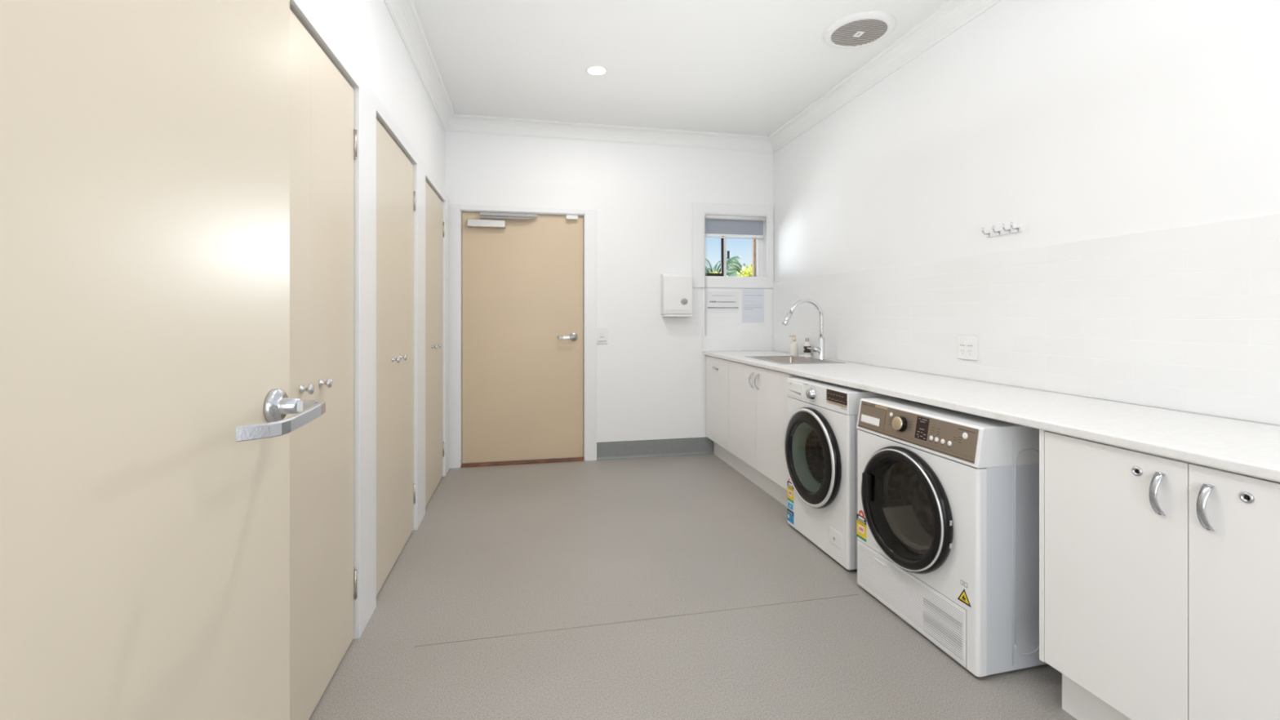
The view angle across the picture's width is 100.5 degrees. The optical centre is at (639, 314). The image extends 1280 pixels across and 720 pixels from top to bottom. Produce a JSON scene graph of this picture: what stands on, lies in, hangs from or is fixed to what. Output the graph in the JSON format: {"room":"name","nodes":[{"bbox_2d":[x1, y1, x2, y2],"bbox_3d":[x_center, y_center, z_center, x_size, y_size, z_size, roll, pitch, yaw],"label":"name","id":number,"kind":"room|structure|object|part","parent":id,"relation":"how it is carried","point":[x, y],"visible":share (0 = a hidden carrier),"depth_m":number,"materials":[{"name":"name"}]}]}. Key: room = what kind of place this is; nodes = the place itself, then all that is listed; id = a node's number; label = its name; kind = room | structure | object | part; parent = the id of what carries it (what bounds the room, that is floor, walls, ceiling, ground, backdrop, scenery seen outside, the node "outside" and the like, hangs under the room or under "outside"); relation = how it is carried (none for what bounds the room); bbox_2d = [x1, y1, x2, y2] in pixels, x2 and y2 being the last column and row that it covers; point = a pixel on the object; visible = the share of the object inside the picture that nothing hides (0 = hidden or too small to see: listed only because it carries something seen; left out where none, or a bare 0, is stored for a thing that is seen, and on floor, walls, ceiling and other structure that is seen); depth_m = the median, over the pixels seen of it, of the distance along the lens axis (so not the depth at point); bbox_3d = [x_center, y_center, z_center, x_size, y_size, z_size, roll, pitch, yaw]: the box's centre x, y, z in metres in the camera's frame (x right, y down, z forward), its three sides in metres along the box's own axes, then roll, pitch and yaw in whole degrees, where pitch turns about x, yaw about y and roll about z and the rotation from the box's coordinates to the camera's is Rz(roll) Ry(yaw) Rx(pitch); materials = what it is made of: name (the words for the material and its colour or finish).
{"room":"laundry","nodes":[
{"label":"laundry","id":0,"kind":"room"},
{"bbox_2d":[310,0,444,191],"bbox_3d":[-1.024,-0.177,1.301,0.140,2.795,6.240,0,0,-12],"label":"wall","id":1,"kind":"structure","parent":0,"point":[366,29],"depth_m":2.57,"materials":[{"name":"white paint"}]},
{"bbox_2d":[0,0,325,719],"bbox_3d":[-0.674,0.192,0.682,0.198,2.033,0.915,0,0,-7],"label":"door","id":2,"kind":"structure","parent":1,"relation":"in","point":[146,405],"depth_m":0.76,"materials":[{"name":"wood"}]},
{"bbox_3d":[-0.646,0.189,0.976,0.080,0.033,0.231,0,0,-16],"label":"handle lever","id":3,"kind":"part","parent":2,"relation":"part of","materials":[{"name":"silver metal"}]},
{"bbox_2d":[289,0,448,639],"bbox_3d":[-1.194,0.150,2.578,0.038,2.140,3.270,0,0,-12],"label":"trim","id":4,"kind":"structure","parent":1,"relation":"attached to","point":[368,108],"depth_m":2.15,"materials":[{"name":"white paint"}]},
{"bbox_2d":[383,0,455,131],"bbox_3d":[-0.911,-1.518,1.324,0.090,0.115,5.960,0,0,-12],"label":"trim","id":5,"kind":"structure","parent":1,"relation":"attached to","point":[403,13],"depth_m":3.10,"materials":[{"name":"white paint"}]},
{"bbox_2d":[444,131,773,442],"bbox_3d":[-0.189,-0.177,4.585,2.812,2.795,0.140,0,0,-12],"label":"wall","id":6,"kind":"structure","parent":0,"point":[651,367],"depth_m":4.54,"materials":[{"name":"white paint"}]},
{"bbox_2d":[448,204,596,468],"bbox_3d":[-0.958,0.170,4.392,1.193,2.100,0.150,0,0,-12],"label":"door","id":7,"kind":"structure","parent":6,"relation":"in","point":[522,281],"depth_m":4.38,"materials":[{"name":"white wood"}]},
{"bbox_3d":[-1.080,-0.783,4.306,0.410,0.014,0.018,0,0,-12],"label":"closer arm","id":8,"kind":"part","parent":7,"relation":"part of","materials":[{"name":"grey metal"}]},
{"bbox_3d":[-0.612,0.187,4.401,0.142,0.026,0.031,0,0,-12],"label":"handle lever","id":9,"kind":"part","parent":7,"relation":"part of","materials":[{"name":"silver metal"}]},
{"bbox_2d":[596,327,608,343],"bbox_3d":[-0.318,0.175,4.481,0.100,0.138,0.013,0,0,-12],"label":"light switch","id":10,"kind":"object","parent":6,"relation":"attached to","point":[602,332],"visible":1,"depth_m":4.48,"materials":[{"name":"white plastic"}]},
{"bbox_2d":[445,113,773,152],"bbox_3d":[-0.166,-1.518,4.473,2.812,0.115,0.090,0,0,-12],"label":"trim","id":11,"kind":"structure","parent":6,"relation":"attached to","point":[466,123],"depth_m":4.45,"materials":[{"name":"white paint"}]},
{"bbox_2d":[596,436,713,460],"bbox_3d":[0.216,1.147,4.581,1.182,0.147,0.030,0,0,-12],"label":"baseboard","id":12,"kind":"structure","parent":6,"relation":"attached to","point":[620,450],"depth_m":4.57,"materials":[{"name":"plastic"}]},
{"bbox_2d":[661,273,693,316],"bbox_3d":[0.317,-0.169,4.564,0.260,0.371,0.105,0,0,-12],"label":"paper towel dispenser","id":13,"kind":"object","parent":6,"relation":"attached to","point":[677,289],"visible":1,"depth_m":4.52,"materials":[{"name":"white plastic"}]},
{"bbox_2d":[706,291,737,313],"bbox_3d":[0.725,-0.110,4.691,0.300,0.190,0.001,0,0,-12],"label":"paper notice","id":14,"kind":"object","parent":6,"relation":"attached to","point":[717,302],"visible":1,"depth_m":4.69,"materials":[{"name":"white paper"}]},
{"bbox_2d":[692,202,773,288],"bbox_3d":[0.814,-0.609,4.782,0.760,0.742,0.156,0,0,-12],"label":"window","id":15,"kind":"structure","parent":6,"relation":"in","point":[762,277],"depth_m":4.72,"materials":[{"name":"white"}]},
{"bbox_3d":[0.647,-0.602,4.739,0.202,0.524,0.016,0,0,-12],"label":"sash","id":16,"kind":"part","parent":15,"relation":"part of","materials":[{"name":"black"}]},
{"bbox_2d":[705,214,766,334],"bbox_3d":[0.848,-0.350,4.733,0.586,1.073,0.066,0,0,-12],"label":"roller blind","id":17,"kind":"object","parent":15,"relation":"attached to","point":[721,225],"visible":0.98,"depth_m":4.75,"materials":[{"name":"white fabric"}]},
{"bbox_3d":[0.575,-0.342,4.646,0.015,1.057,0.005,0,0,-12],"label":"pull cord","id":18,"kind":"part","parent":17,"relation":"part of","materials":[{"name":"grey plastic"}]},
{"bbox_3d":[0.842,-0.688,4.759,0.552,0.012,0.012,0,0,-12],"label":"rail","id":19,"kind":"part","parent":17,"relation":"part of","materials":[{"name":"white"}]},
{"bbox_3d":[0.837,-0.611,4.806,0.578,0.542,0.038,0,0,-12],"label":"frame","id":20,"kind":"part","parent":15,"relation":"part of","materials":[{"name":"white"}]},
{"bbox_2d":[702,288,773,351],"bbox_3d":[0.875,0.043,4.727,0.672,0.558,0.008,0,0,-12],"label":"backsplash","id":21,"kind":"structure","parent":6,"relation":"attached to","point":[725,331],"depth_m":4.72,"materials":[{"name":"tile"}]},
{"bbox_2d":[742,288,764,322],"bbox_3d":[1.010,-0.081,4.749,0.210,0.302,0.001,0,0,-12],"label":"paper notice","id":22,"kind":"object","parent":6,"relation":"attached to","point":[753,300],"visible":1,"depth_m":4.75,"materials":[{"name":"white paper"}]},
{"bbox_2d":[412,0,948,136],"bbox_3d":[0.423,-1.600,1.597,3.092,0.050,6.240,0,0,-12],"label":"ceiling","id":23,"kind":"structure","parent":0,"point":[743,67],"depth_m":3.26,"materials":[{"name":"white paint"}]},
{"bbox_2d":[586,65,607,75],"bbox_3d":[-0.279,-1.573,3.429,0.136,0.005,0.136,0,0,-12],"label":"recessed light","id":24,"kind":"object","parent":23,"relation":"in","point":[597,70],"visible":1,"depth_m":3.42,"materials":[{"name":"white plastic"}]},
{"bbox_2d":[587,66,605,75],"bbox_3d":[-0.279,-1.572,3.429,0.114,0.001,0.114,0,0,-12],"label":"diffuser","id":25,"kind":"object","parent":24,"relation":"attached to","point":[593,70],"depth_m":3.43,"materials":[{"name":"white plastic"}]},
{"bbox_2d":[822,10,896,48],"bbox_3d":[1.210,-1.563,2.942,0.372,0.025,0.372,0,0,-12],"label":"ceiling vent","id":26,"kind":"object","parent":23,"relation":"in","point":[862,28],"visible":1,"depth_m":2.90,"materials":[{"name":"white plastic"}]},
{"bbox_2d":[831,19,887,46],"bbox_3d":[1.210,-1.556,2.942,0.288,0.005,0.288,0,0,-12],"label":"grille","id":27,"kind":"object","parent":26,"relation":"attached to","point":[847,33],"depth_m":2.93,"materials":[{"name":"grey"}]},
{"bbox_2d":[308,453,1076,719],"bbox_3d":[0.423,1.245,1.597,3.092,0.050,6.240,0,0,-12],"label":"floor","id":28,"kind":"structure","parent":0,"point":[497,550],"depth_m":2.13,"materials":[{"name":"plastic"}]},
{"bbox_2d":[289,8,357,719],"bbox_3d":[-0.985,0.183,1.606,0.052,2.053,0.814,0,0,-12],"label":"door","id":29,"kind":"structure","parent":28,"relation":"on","point":[323,139],"depth_m":1.67,"materials":[{"name":"wood"}]},
{"bbox_3d":[-0.962,0.183,1.408,0.018,2.053,0.398,0,0,-12],"label":"door","id":30,"kind":"part","parent":29,"relation":"part of","materials":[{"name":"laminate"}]},
{"bbox_3d":[-0.962,0.215,1.538,0.034,0.033,0.033,0,0,-12],"label":"knob","id":31,"kind":"part","parent":29,"relation":"part of","materials":[{"name":"silver metal"}]},
{"bbox_3d":[-0.990,0.215,1.679,0.034,0.033,0.033,0,0,-12],"label":"knob","id":32,"kind":"part","parent":29,"relation":"part of","materials":[{"name":"silver metal"}]},
{"bbox_3d":[-1.041,0.183,1.798,0.018,2.053,0.398,0,0,-12],"label":"door","id":33,"kind":"part","parent":29,"relation":"part of","materials":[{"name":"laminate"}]},
{"bbox_2d":[376,119,415,595],"bbox_3d":[-1.192,0.183,2.617,0.052,2.053,0.814,0,0,-12],"label":"door","id":34,"kind":"structure","parent":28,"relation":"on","point":[395,193],"depth_m":2.57,"materials":[{"name":"wood"}]},
{"bbox_3d":[-1.168,0.183,2.419,0.018,2.053,0.398,0,0,-12],"label":"door","id":35,"kind":"part","parent":34,"relation":"part of","materials":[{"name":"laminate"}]},
{"bbox_3d":[-1.168,0.215,2.549,0.034,0.033,0.033,0,0,-12],"label":"knob","id":36,"kind":"part","parent":34,"relation":"part of","materials":[{"name":"silver metal"}]},
{"bbox_3d":[-1.197,0.215,2.690,0.034,0.033,0.033,0,0,-12],"label":"knob","id":37,"kind":"part","parent":34,"relation":"part of","materials":[{"name":"silver metal"}]},
{"bbox_3d":[-1.248,0.183,2.809,0.018,2.053,0.398,0,0,-12],"label":"door","id":38,"kind":"part","parent":34,"relation":"part of","materials":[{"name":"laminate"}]},
{"bbox_2d":[425,181,444,506],"bbox_3d":[-1.400,0.183,3.634,0.052,2.053,0.774,0,0,-12],"label":"door","id":39,"kind":"structure","parent":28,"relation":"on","point":[434,224],"depth_m":3.63,"materials":[{"name":"wood"}]},
{"bbox_3d":[-1.378,0.183,3.446,0.018,2.053,0.378,0,0,-12],"label":"door","id":40,"kind":"part","parent":39,"relation":"part of","materials":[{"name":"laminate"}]},
{"bbox_3d":[-1.454,0.183,3.816,0.018,2.053,0.378,0,0,-12],"label":"door","id":41,"kind":"part","parent":39,"relation":"part of","materials":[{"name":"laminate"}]},
{"bbox_2d":[415,594,858,646],"bbox_3d":[0.063,1.220,2.138,1.820,0.001,0.002,0,0,-12],"label":"trim","id":42,"kind":"structure","parent":28,"relation":"on","point":[854,594],"depth_m":2.11,"materials":[{"name":"plastic"}]},
{"bbox_2d":[706,355,736,470],"bbox_3d":[0.894,0.787,4.458,0.590,0.866,0.510,0,0,-12],"label":"base cabinet","id":43,"kind":"object","parent":28,"relation":"on","point":[717,369],"visible":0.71,"depth_m":4.39,"materials":[{"name":"white laminate"}]},
{"bbox_3d":[0.644,0.712,4.403,0.018,0.707,0.508,0,0,-12],"label":"door","id":44,"kind":"part","parent":43,"relation":"part of","materials":[{"name":"white plastic"}]},
{"bbox_2d":[728,360,804,506],"bbox_3d":[1.053,0.787,3.729,0.590,0.866,0.978,0,0,-12],"label":"base cabinet","id":45,"kind":"object","parent":28,"relation":"on","point":[757,398],"visible":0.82,"depth_m":3.63,"materials":[{"name":"white laminate"}]},
{"bbox_3d":[0.753,0.712,3.904,0.018,0.707,0.506,0,0,-12],"label":"door","id":46,"kind":"part","parent":45,"relation":"part of","materials":[{"name":"white plastic"}]},
{"bbox_3d":[0.773,0.455,3.700,0.030,0.106,0.020,0,0,-12],"label":"handle","id":47,"kind":"part","parent":45,"relation":"part of","materials":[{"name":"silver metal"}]},
{"bbox_3d":[0.792,0.455,3.612,0.030,0.106,0.020,0,0,-12],"label":"handle","id":48,"kind":"part","parent":45,"relation":"part of","materials":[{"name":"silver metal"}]},
{"bbox_3d":[0.858,0.712,3.427,0.018,0.707,0.468,0,0,-12],"label":"door","id":49,"kind":"part","parent":45,"relation":"part of","materials":[{"name":"white plastic"}]},
{"bbox_2d":[704,351,1279,482],"bbox_3d":[1.264,0.337,2.836,0.648,0.030,3.850,0,0,-12],"label":"countertop","id":50,"kind":"structure","parent":45,"relation":"on","point":[1249,448],"depth_m":1.71,"materials":[{"name":"laminate"}]},
{"bbox_2d":[788,334,798,355],"bbox_3d":[1.230,0.241,4.260,0.070,0.161,0.062,0,0,25],"label":"soap dispenser","id":51,"kind":"object","parent":50,"relation":"on","point":[793,345],"visible":0.96,"depth_m":4.24,"materials":[{"name":"white plastic"}]},
{"bbox_2d":[790,341,798,355],"bbox_3d":[1.234,0.264,4.259,0.062,0.116,0.062,0,0,-12],"label":"bottle","id":52,"kind":"object","parent":51,"relation":"attached to","point":[793,345],"depth_m":4.23,"materials":[{"name":"white plastic"}]},
{"bbox_2d":[744,355,845,364],"bbox_3d":[1.088,0.420,3.815,0.450,0.204,0.640,0,0,-12],"label":"sink","id":53,"kind":"object","parent":50,"relation":"in","point":[794,359],"visible":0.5,"depth_m":3.98,"materials":[{"name":"silver metal"}]},
{"bbox_3d":[1.068,0.421,3.811,0.328,0.203,0.558,0,0,-12],"label":"bowl","id":54,"kind":"part","parent":53,"relation":"part of","materials":[{"name":"silver metal"}]},
{"bbox_2d":[798,354,811,357],"bbox_3d":[1.234,0.309,3.983,0.046,0.018,0.110,0,0,-12],"label":"soap dish","id":55,"kind":"object","parent":53,"relation":"on","point":[799,355],"visible":1,"depth_m":3.95,"materials":[{"name":"white plastic"}]},
{"bbox_2d":[782,298,825,359],"bbox_3d":[1.154,0.103,3.747,0.327,0.430,0.054,0,0,-12],"label":"mixer tap","id":56,"kind":"object","parent":50,"relation":"on","point":[820,349],"visible":1,"depth_m":3.75,"materials":[{"name":"silver metal"}]},
{"bbox_3d":[1.172,0.028,3.751,0.262,0.280,0.025,0,0,-12],"label":"spout","id":57,"kind":"part","parent":56,"relation":"part of","materials":[{"name":"silver metal"}]},
{"bbox_2d":[817,337,825,359],"bbox_3d":[1.288,0.239,3.775,0.054,0.158,0.054,0,0,-12],"label":"tap","id":58,"kind":"object","parent":56,"relation":"attached to","point":[821,340],"depth_m":3.75,"materials":[{"name":"silver metal"}]},
{"bbox_2d":[803,337,810,355],"bbox_3d":[1.294,0.251,4.118,0.054,0.142,0.054,0,0,-12],"label":"wash bottle","id":59,"kind":"object","parent":50,"relation":"on","point":[807,352],"visible":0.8,"depth_m":4.10,"materials":[{"name":"white plastic"}]},
{"bbox_2d":[783,377,894,569],"bbox_3d":[1.166,0.794,2.860,0.613,0.852,0.600,0,0,-12],"label":"washing machine","id":60,"kind":"object","parent":28,"relation":"on","point":[820,441],"visible":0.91,"depth_m":2.68,"materials":[{"name":"white metal"}]},
{"bbox_3d":[0.875,0.422,3.006,0.008,0.080,0.179,0,0,-12],"label":"detergent drawer","id":61,"kind":"part","parent":60,"relation":"part of","materials":[{"name":"white plastic"}]},
{"bbox_3d":[0.905,0.747,2.803,0.048,0.514,0.514,0,0,-12],"label":"door","id":62,"kind":"part","parent":60,"relation":"part of","materials":[{"name":"black glass"}]},
{"bbox_3d":[1.192,0.422,2.866,0.560,0.108,0.600,0,0,-12],"label":"panel","id":63,"kind":"part","parent":60,"relation":"part of","materials":[{"name":"white plastic"}]},
{"bbox_2d":[856,397,1046,676],"bbox_3d":[1.315,0.799,2.147,0.656,0.842,0.647,0,0,-13],"label":"dryer","id":64,"kind":"object","parent":28,"relation":"on","point":[948,513],"visible":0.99,"depth_m":1.87,"materials":[{"name":"white metal"}]},
{"bbox_3d":[0.961,0.730,2.255,0.018,0.115,0.045,0,0,-13],"label":"door handle","id":65,"kind":"part","parent":64,"relation":"part of","materials":[{"name":"black plastic"}]},
{"bbox_3d":[1.045,1.104,2.103,0.005,0.188,0.588,0,0,-13],"label":"kick panel","id":66,"kind":"part","parent":64,"relation":"part of","materials":[{"name":"white metal"}]},
{"bbox_3d":[1.035,0.757,2.090,0.047,0.472,0.472,0,0,-13],"label":"door","id":67,"kind":"part","parent":64,"relation":"part of","materials":[{"name":"black glass"}]},
{"bbox_2d":[923,597,962,659],"bbox_3d":[1.086,1.125,1.915,0.002,0.121,0.177,0,0,-13],"label":"air vent","id":68,"kind":"object","parent":64,"relation":"attached to","point":[940,625],"depth_m":1.91,"materials":[{"name":"grey plastic"}]},
{"bbox_2d":[1039,429,1279,719],"bbox_3d":[1.576,0.787,1.345,0.590,0.866,0.740,0,0,-12],"label":"base cabinet","id":69,"kind":"object","parent":28,"relation":"on","point":[1159,576],"visible":0.96,"depth_m":1.35,"materials":[{"name":"white laminate"}]},
{"bbox_3d":[1.513,0.711,1.702,0.560,0.714,0.015,0,0,-12],"label":"panel","id":70,"kind":"part","parent":69,"relation":"part of","materials":[{"name":"white laminate"}]},
{"bbox_3d":[1.289,0.712,1.459,0.018,0.707,0.360,0,0,-12],"label":"door","id":71,"kind":"part","parent":69,"relation":"part of","materials":[{"name":"white laminate"}]},
{"bbox_3d":[1.292,0.448,1.330,0.030,0.106,0.020,0,0,-12],"label":"handle","id":72,"kind":"part","parent":69,"relation":"part of","materials":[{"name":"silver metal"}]},
{"bbox_3d":[1.313,0.448,1.236,0.030,0.106,0.020,0,0,-12],"label":"handle","id":73,"kind":"part","parent":69,"relation":"part of","materials":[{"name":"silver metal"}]},
{"bbox_3d":[1.366,0.712,1.105,0.018,0.707,0.360,0,0,-12],"label":"door","id":74,"kind":"part","parent":69,"relation":"part of","materials":[{"name":"white laminate"}]},
{"bbox_2d":[773,0,1279,426],"bbox_3d":[1.869,-0.177,1.893,0.140,2.795,6.240,0,0,-12],"label":"wall","id":75,"kind":"structure","parent":0,"point":[1062,121],"depth_m":2.25,"materials":[{"name":"white paint"}]},
{"bbox_2d":[768,0,1001,152],"bbox_3d":[1.756,-1.518,1.870,0.090,0.115,5.960,0,0,-12],"label":"trim","id":76,"kind":"structure","parent":75,"relation":"attached to","point":[953,15],"depth_m":3.19,"materials":[{"name":"white paint"}]},
{"bbox_2d":[957,335,977,360],"bbox_3d":[1.629,0.165,2.648,0.012,0.116,0.124,0,0,-12],"label":"power outlet","id":77,"kind":"object","parent":75,"relation":"attached to","point":[967,346],"visible":1,"depth_m":2.64,"materials":[{"name":"white plastic"}]},
{"bbox_2d":[959,340,964,345],"bbox_3d":[1.619,0.140,2.673,0.004,0.022,0.032,0,0,-12],"label":"switch","id":78,"kind":"object","parent":77,"relation":"attached to","point":[961,342],"depth_m":2.67,"materials":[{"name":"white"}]},
{"bbox_2d":[966,340,972,345],"bbox_3d":[1.629,0.140,2.628,0.004,0.022,0.032,0,0,-12],"label":"switch","id":79,"kind":"object","parent":77,"relation":"attached to","point":[968,342],"depth_m":2.63,"materials":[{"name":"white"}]},
{"bbox_2d":[982,222,1022,237],"bbox_3d":[1.657,-0.391,2.452,0.051,0.043,0.190,0,0,-12],"label":"hook rail","id":80,"kind":"object","parent":75,"relation":"attached to","point":[1012,229],"visible":1,"depth_m":2.45,"materials":[{"name":"white metal"}]},
{"bbox_2d":[773,213,1279,425],"bbox_3d":[1.627,0.014,2.706,0.008,0.616,4.251,0,0,-12],"label":"backsplash","id":81,"kind":"structure","parent":75,"relation":"attached to","point":[1186,318],"depth_m":2.06,"materials":[{"name":"tile"}]},
{"label":"outside","id":82,"kind":"structure","parent":0,"visible":0},
{"bbox_3d":[1.052,1.245,14.821,20.000,0.049,19.380,0,0,-12],"label":"ground","id":83,"kind":"structure","parent":82,"visible":0},
{"bbox_2d":[705,256,740,276],"bbox_3d":[1.534,0.012,11.150,1.431,2.423,1.376,0,0,-12],"label":"palm tree","id":84,"kind":"object","parent":83,"relation":"on","point":[729,261],"visible":0.22,"depth_m":11.06,"materials":[{"name":"green plant"}]},
{"bbox_2d":[727,259,752,276],"bbox_3d":[2.684,-0.067,13.209,1.173,2.580,1.286,0,0,27],"label":"palm tree","id":85,"kind":"object","parent":83,"relation":"on","point":[735,268],"visible":0.12,"depth_m":13.07,"materials":[{"name":"green plant"}]},
{"bbox_2d":[737,264,752,276],"bbox_3d":[1.938,0.172,9.279,0.669,2.098,0.666,0,0,-12],"label":"flowering shrub","id":86,"kind":"object","parent":83,"relation":"on","point":[746,273],"visible":0.13,"depth_m":9.21,"materials":[{"name":"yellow plant"}]}
]}

